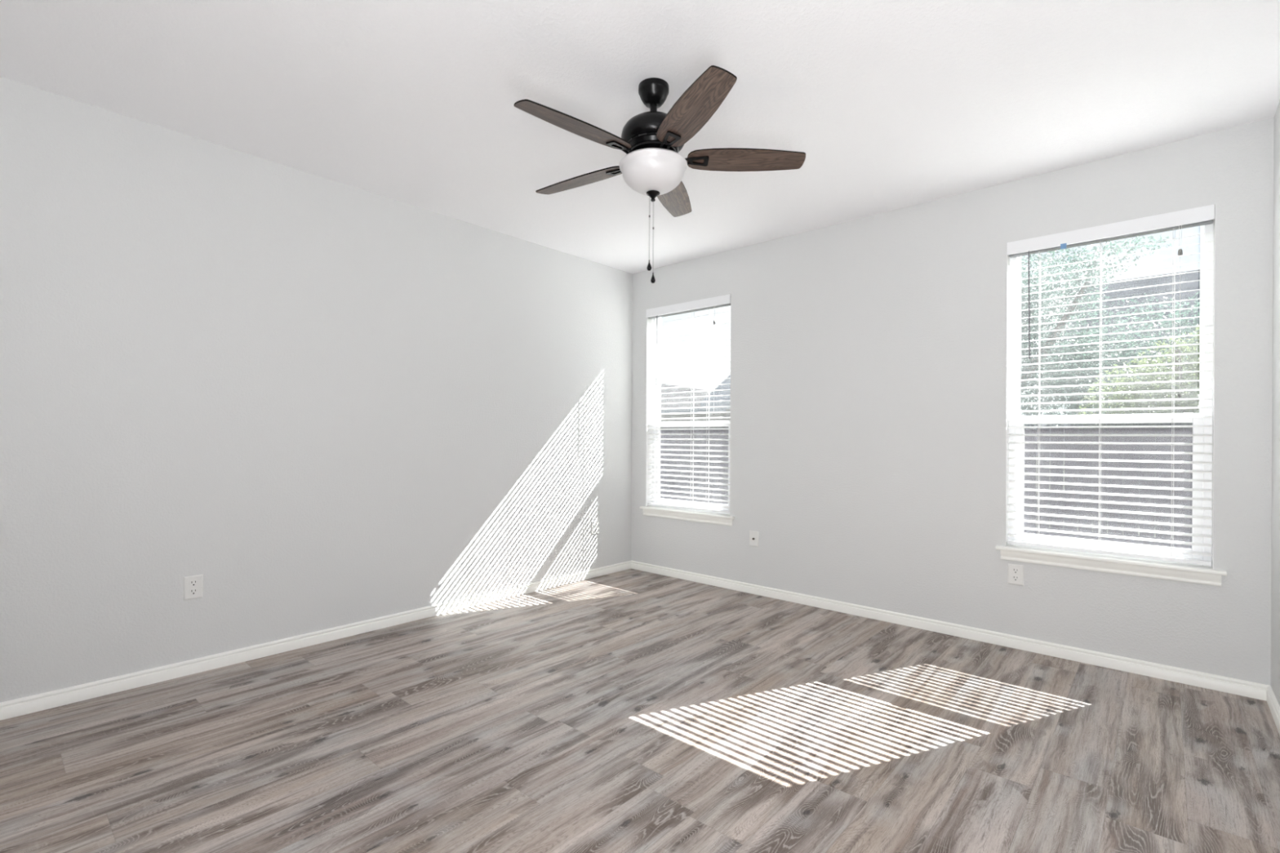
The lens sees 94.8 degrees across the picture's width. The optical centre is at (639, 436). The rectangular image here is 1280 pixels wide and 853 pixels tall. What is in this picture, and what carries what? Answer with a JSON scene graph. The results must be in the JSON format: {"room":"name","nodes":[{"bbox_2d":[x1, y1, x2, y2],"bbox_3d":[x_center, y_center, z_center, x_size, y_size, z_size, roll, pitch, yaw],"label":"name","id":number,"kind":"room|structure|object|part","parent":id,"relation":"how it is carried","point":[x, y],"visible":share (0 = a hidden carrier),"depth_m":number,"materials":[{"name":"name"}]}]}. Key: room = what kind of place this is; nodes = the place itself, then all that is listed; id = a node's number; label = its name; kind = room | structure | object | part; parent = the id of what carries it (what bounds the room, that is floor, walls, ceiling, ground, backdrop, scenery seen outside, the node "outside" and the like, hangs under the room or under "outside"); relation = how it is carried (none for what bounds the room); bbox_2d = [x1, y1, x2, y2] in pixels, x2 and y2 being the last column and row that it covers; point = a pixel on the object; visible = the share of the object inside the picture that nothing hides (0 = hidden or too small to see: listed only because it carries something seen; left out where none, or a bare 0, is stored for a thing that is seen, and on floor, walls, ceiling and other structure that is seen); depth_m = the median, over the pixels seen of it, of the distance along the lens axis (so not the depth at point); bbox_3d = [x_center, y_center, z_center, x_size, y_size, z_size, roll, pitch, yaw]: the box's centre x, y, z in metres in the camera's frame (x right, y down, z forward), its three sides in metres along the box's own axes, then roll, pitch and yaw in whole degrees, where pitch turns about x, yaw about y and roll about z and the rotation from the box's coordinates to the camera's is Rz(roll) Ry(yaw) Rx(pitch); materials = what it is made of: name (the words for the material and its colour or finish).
{"room":"empty bedroom","nodes":[
{"label":"empty bedroom","id":0,"kind":"room"},
{"bbox_2d":[0,76,632,702],"bbox_3d":[-1.854,-0.142,2.982,0.140,2.440,5.490,0,0,42],"label":"wall","id":1,"kind":"structure","parent":0,"point":[325,402],"depth_m":2.87,"materials":[{"name":"grey paint"}]},
{"bbox_2d":[183,574,203,600],"bbox_3d":[-2.031,0.685,2.677,0.009,0.105,0.071,0,0,42],"label":"wall outlet","id":2,"kind":"object","parent":1,"relation":"attached to","point":[193,584],"visible":1,"depth_m":2.67,"materials":[{"name":"white plastic"}]},
{"bbox_2d":[188,588,198,595],"bbox_3d":[-2.029,0.704,2.675,0.003,0.028,0.034,0,0,42],"label":"receptacle","id":3,"kind":"object","parent":2,"relation":"attached to","point":[191,591],"depth_m":2.67,"materials":[{"name":"white plastic"}]},
{"bbox_2d":[188,579,198,586],"bbox_3d":[-2.029,0.665,2.675,0.003,0.028,0.034,0,0,42],"label":"receptacle","id":4,"kind":"object","parent":2,"relation":"attached to","point":[192,583],"depth_m":2.67,"materials":[{"name":"white plastic"}]},
{"bbox_2d":[0,560,631,720],"bbox_3d":[-1.551,1.048,3.214,0.013,0.064,4.450,0,0,42],"label":"baseboard","id":5,"kind":"structure","parent":1,"relation":"attached to","point":[46,700],"depth_m":2.87,"materials":[{"name":"white wood"}]},
{"bbox_2d":[591,520,598,534],"bbox_3d":[-0.347,0.703,4.563,0.009,0.105,0.071,0,0,42],"label":"wall outlet","id":6,"kind":"object","parent":1,"relation":"attached to","point":[594,530],"visible":1,"depth_m":4.56,"materials":[{"name":"white plastic"}]},
{"bbox_2d":[0,568,1279,852],"bbox_3d":[-0.454,1.146,1.726,3.912,0.120,5.490,0,0,42],"label":"floor","id":7,"kind":"structure","parent":0,"point":[629,710],"depth_m":2.07,"materials":[{"name":"grey laminate"}]},
{"bbox_2d":[0,0,1279,273],"bbox_3d":[-0.439,-1.414,1.726,3.912,0.120,5.490,0,0,42],"label":"ceiling","id":8,"kind":"structure","parent":0,"point":[890,104],"depth_m":2.27,"materials":[{"name":"white paint"}]},
{"bbox_2d":[514,65,805,283],"bbox_3d":[0.016,-0.972,2.272,1.110,0.758,1.119,0,0,42],"label":"ceiling fan","id":9,"kind":"object","parent":8,"relation":"hanging from","point":[652,166],"visible":1,"depth_m":2.19,"materials":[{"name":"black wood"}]},
{"bbox_3d":[-0.219,-1.074,2.037,0.454,0.006,0.127,0,13,-41],"label":"blade","id":10,"kind":"part","parent":9,"relation":"part of","materials":[{"name":"brown wood"}]},
{"bbox_3d":[-0.247,-1.074,2.470,0.454,0.006,0.127,0,13,34],"label":"blade","id":11,"kind":"part","parent":9,"relation":"part of","materials":[{"name":"brown wood"}]},
{"bbox_3d":[0.036,-0.663,2.272,0.018,0.043,0.018,0,0,42],"label":"pull knob","id":12,"kind":"part","parent":9,"relation":"part of","materials":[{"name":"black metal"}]},
{"bbox_3d":[0.036,-0.805,2.272,0.003,0.266,0.003,0,0,42],"label":"pull chain","id":13,"kind":"part","parent":9,"relation":"part of","materials":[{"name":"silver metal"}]},
{"bbox_3d":[0.050,-0.615,2.272,0.018,0.043,0.018,0,0,42],"label":"pull knob","id":14,"kind":"part","parent":9,"relation":"part of","materials":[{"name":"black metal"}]},
{"bbox_3d":[0.051,-0.999,2.272,0.263,0.118,0.263,0,0,42],"label":"lamp shade","id":15,"kind":"part","parent":9,"relation":"part of","materials":[{"name":"white glass"}]},
{"bbox_3d":[0.051,-0.768,2.272,0.003,0.289,0.003,0,0,42],"label":"pull chain","id":16,"kind":"part","parent":9,"relation":"part of","materials":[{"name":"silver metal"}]},
{"bbox_3d":[0.147,-1.072,2.616,0.127,0.006,0.454,-13,-3,15],"label":"blade","id":17,"kind":"part","parent":9,"relation":"part of","materials":[{"name":"brown wood"}]},
{"bbox_3d":[0.173,-1.071,1.935,0.127,0.006,0.454,14,-4,-19],"label":"blade","id":18,"kind":"part","parent":9,"relation":"part of","materials":[{"name":"brown wood"}]},
{"bbox_3d":[0.409,-1.070,2.276,0.454,0.006,0.127,0,-12,-1],"label":"blade","id":19,"kind":"part","parent":9,"relation":"part of","materials":[{"name":"brown wood"}]},
{"bbox_2d":[631,117,1274,685],"bbox_3d":[1.334,-0.124,3.721,3.632,2.440,0.140,0,0,42],"label":"wall","id":20,"kind":"structure","parent":0,"point":[868,353],"depth_m":3.31,"materials":[{"name":"grey paint"}]},
{"bbox_2d":[640,293,734,525],"bbox_3d":[0.387,-0.197,4.545,0.882,1.668,0.170,0,0,42],"label":"window","id":21,"kind":"structure","parent":20,"relation":"in","point":[713,517],"depth_m":4.78,"materials":[{"name":"white plastic"}]},
{"bbox_3d":[0.431,-0.549,4.592,0.746,0.944,0.024,0,0,42],"label":"sash","id":22,"kind":"part","parent":21,"relation":"part of","materials":[{"name":"white plastic"}]},
{"bbox_3d":[0.361,0.577,4.520,0.882,0.018,0.104,0,0,42],"label":"sill","id":23,"kind":"part","parent":21,"relation":"part of","materials":[{"name":"white"}]},
{"bbox_2d":[646,293,730,513],"bbox_3d":[0.359,-0.237,4.514,0.798,1.586,0.076,0,0,42],"label":"blind","id":24,"kind":"object","parent":21,"relation":"attached to","point":[724,300],"visible":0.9,"depth_m":4.50,"materials":[{"name":"white plastic"}]},
{"bbox_3d":[0.156,-0.223,4.721,0.008,1.519,0.035,0,0,42],"label":"ladder cord","id":25,"kind":"part","parent":24,"relation":"part of","materials":[{"name":"white fabric"}]},
{"bbox_3d":[0.368,0.547,4.527,0.792,0.018,0.032,0,0,42],"label":"rail","id":26,"kind":"part","parent":24,"relation":"part of","materials":[{"name":"white plastic"}]},
{"bbox_3d":[0.375,-0.991,4.526,0.790,0.061,0.044,0,0,42],"label":"head rail","id":27,"kind":"part","parent":24,"relation":"part of","materials":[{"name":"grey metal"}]},
{"bbox_3d":[0.403,-0.222,4.500,0.008,1.519,0.035,0,0,42],"label":"ladder cord","id":28,"kind":"part","parent":24,"relation":"part of","materials":[{"name":"white fabric"}]},
{"bbox_3d":[0.511,-0.221,4.403,0.008,1.519,0.035,0,0,42],"label":"ladder cord","id":29,"kind":"part","parent":24,"relation":"part of","materials":[{"name":"white fabric"}]},
{"bbox_3d":[0.421,-0.231,4.583,0.800,1.598,0.068,0,0,42],"label":"frame","id":30,"kind":"part","parent":21,"relation":"part of","materials":[{"name":"white plastic"}]},
{"bbox_3d":[0.406,0.209,4.568,0.746,0.660,0.036,0,0,42],"label":"sash","id":31,"kind":"part","parent":21,"relation":"part of","materials":[{"name":"white plastic"}]},
{"bbox_2d":[749,530,758,546],"bbox_3d":[0.790,0.710,4.098,0.071,0.105,0.016,0,0,42],"label":"wall plate","id":32,"kind":"object","parent":20,"relation":"attached to","point":[753,535],"visible":1,"depth_m":4.10,"materials":[{"name":"white plastic"}]},
{"bbox_2d":[631,560,1268,701],"bbox_3d":[1.277,1.064,3.664,3.632,0.064,0.013,0,0,42],"label":"baseboard","id":33,"kind":"structure","parent":20,"relation":"attached to","point":[1204,680],"depth_m":3.11,"materials":[{"name":"white"}]},
{"bbox_2d":[1008,563,1023,586],"bbox_3d":[1.955,0.717,3.063,0.071,0.105,0.009,0,0,42],"label":"wall outlet","id":34,"kind":"object","parent":20,"relation":"attached to","point":[1015,572],"visible":1,"depth_m":3.06,"materials":[{"name":"white plastic"}]},
{"bbox_2d":[1011,575,1019,581],"bbox_3d":[1.953,0.736,3.061,0.034,0.028,0.003,0,0,42],"label":"receptacle","id":35,"kind":"object","parent":34,"relation":"attached to","point":[1014,578],"depth_m":3.06,"materials":[{"name":"white plastic"}]},
{"bbox_2d":[1011,568,1019,573],"bbox_3d":[1.953,0.697,3.061,0.034,0.028,0.003,0,0,42],"label":"receptacle","id":36,"kind":"object","parent":34,"relation":"attached to","point":[1014,571],"depth_m":3.06,"materials":[{"name":"white plastic"}]},
{"bbox_2d":[995,204,1226,586],"bbox_3d":[2.256,-0.187,2.877,0.864,1.668,0.170,0,0,42],"label":"window","id":37,"kind":"structure","parent":20,"relation":"in","point":[1150,568],"depth_m":2.78,"materials":[{"name":"white plastic"}]},
{"bbox_3d":[2.274,0.220,2.900,0.728,0.660,0.036,0,0,42],"label":"sash","id":38,"kind":"part","parent":37,"relation":"part of","materials":[{"name":"white plastic"}]},
{"bbox_3d":[2.300,-0.538,2.924,0.728,0.944,0.024,0,0,42],"label":"sash","id":39,"kind":"part","parent":37,"relation":"part of","materials":[{"name":"glass"}]},
{"bbox_2d":[1007,204,1214,565],"bbox_3d":[2.228,-0.226,2.846,0.780,1.586,0.076,0,0,42],"label":"blind","id":40,"kind":"object","parent":37,"relation":"attached to","point":[1201,215],"visible":1,"depth_m":2.82,"materials":[{"name":"white plastic"}]},
{"bbox_3d":[2.054,-0.212,3.026,0.008,1.519,0.035,0,0,42],"label":"ladder cord","id":41,"kind":"part","parent":40,"relation":"part of","materials":[{"name":"white fabric"}]},
{"bbox_3d":[2.239,-0.211,2.861,0.008,1.519,0.035,0,0,42],"label":"ladder cord","id":42,"kind":"part","parent":40,"relation":"part of","materials":[{"name":"white fabric"}]},
{"bbox_3d":[2.236,0.558,2.859,0.774,0.018,0.032,0,0,42],"label":"rail","id":43,"kind":"part","parent":40,"relation":"part of","materials":[{"name":"white plastic"}]},
{"bbox_3d":[2.244,-0.980,2.858,0.772,0.061,0.044,0,0,42],"label":"head rail","id":44,"kind":"part","parent":40,"relation":"part of","materials":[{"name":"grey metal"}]},
{"bbox_3d":[2.434,-0.210,2.687,0.008,1.519,0.035,0,0,42],"label":"ladder cord","id":45,"kind":"part","parent":40,"relation":"part of","materials":[{"name":"white fabric"}]},
{"bbox_3d":[2.424,-0.571,2.643,0.015,0.778,0.017,0,0,42],"label":"pull cord","id":46,"kind":"part","parent":40,"relation":"part of","materials":[{"name":"white fabric"}]},
{"bbox_3d":[2.229,0.588,2.852,0.864,0.018,0.104,0,0,42],"label":"sill","id":47,"kind":"part","parent":37,"relation":"part of","materials":[{"name":"white"}]},
{"bbox_2d":[1271,100,1279,706],"bbox_3d":[0.960,-0.126,0.470,0.140,2.440,5.490,0,0,42],"label":"wall","id":48,"kind":"structure","parent":0,"point":[1275,565],"depth_m":2.37,"materials":[{"name":"grey paint"}]},
{"bbox_2d":[1266,685,1279,734],"bbox_3d":[1.149,1.063,0.804,0.013,0.064,4.450,0,0,42],"label":"baseboard","id":49,"kind":"structure","parent":48,"relation":"attached to","point":[1273,704],"depth_m":2.31,"materials":[{"name":"white wood"}]},
{"label":"outside","id":50,"kind":"structure","parent":0,"visible":0},
{"bbox_2d":[1035,456,1155,551],"bbox_3d":[19.953,1.704,27.320,80.000,0.200,59.840,0,0,42],"label":"ground","id":51,"kind":"structure","parent":50,"point":[1050,456],"depth_m":12.07,"materials":[{"name":"grey"}]},
{"bbox_2d":[660,383,725,431],"bbox_3d":[0.575,-0.518,28.422,17.600,4.020,10.020,0,0,42],"label":"house","id":52,"kind":"structure","parent":51,"relation":"on","point":[663,385],"depth_m":21.77,"materials":[{"name":"grey"}]},
{"bbox_2d":[699,374,730,428],"bbox_3d":[4.714,-0.384,15.076,5.250,3.800,3.620,0,0,42],"label":"house","id":53,"kind":"structure","parent":51,"relation":"on","point":[726,380],"depth_m":15.40,"materials":[{"name":"grey"}]},
{"bbox_2d":[660,427,1206,566],"bbox_3d":[1.610,0.682,10.446,23.094,1.632,0.146,0,0,42],"label":"fence","id":54,"kind":"object","parent":51,"relation":"on","point":[1167,448],"visible":0.05,"depth_m":7.02,"materials":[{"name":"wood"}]},
{"bbox_3d":[1.551,0.625,10.450,23.000,1.145,0.038,0,0,42],"label":"fence rail","id":55,"kind":"part","parent":54,"relation":"part of","materials":[{"name":"brown wood"}]},
{"bbox_2d":[1020,235,1199,438],"bbox_3d":[6.799,-0.822,9.481,5.297,4.711,1.842,0,0,42],"label":"broadleaf tree","id":56,"kind":"object","parent":51,"relation":"on","point":[1070,308],"visible":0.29,"depth_m":9.10,"materials":[{"name":"green plant"}]},
{"bbox_2d":[1041,269,1199,511],"bbox_3d":[14.472,-1.127,12.000,9.800,5.400,5.620,0,0,42],"label":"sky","id":57,"kind":"structure","parent":51,"relation":"on","point":[1189,286],"depth_m":13.51,"materials":[{"name":"grey"}]},
{"bbox_2d":[1074,324,1199,540],"bbox_3d":[6.546,0.028,7.282,1.872,2.997,0.917,0,0,42],"label":"tree","id":58,"kind":"object","parent":51,"relation":"on","point":[1157,386],"visible":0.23,"depth_m":7.26,"materials":[{"name":"green plant"}]}
]}

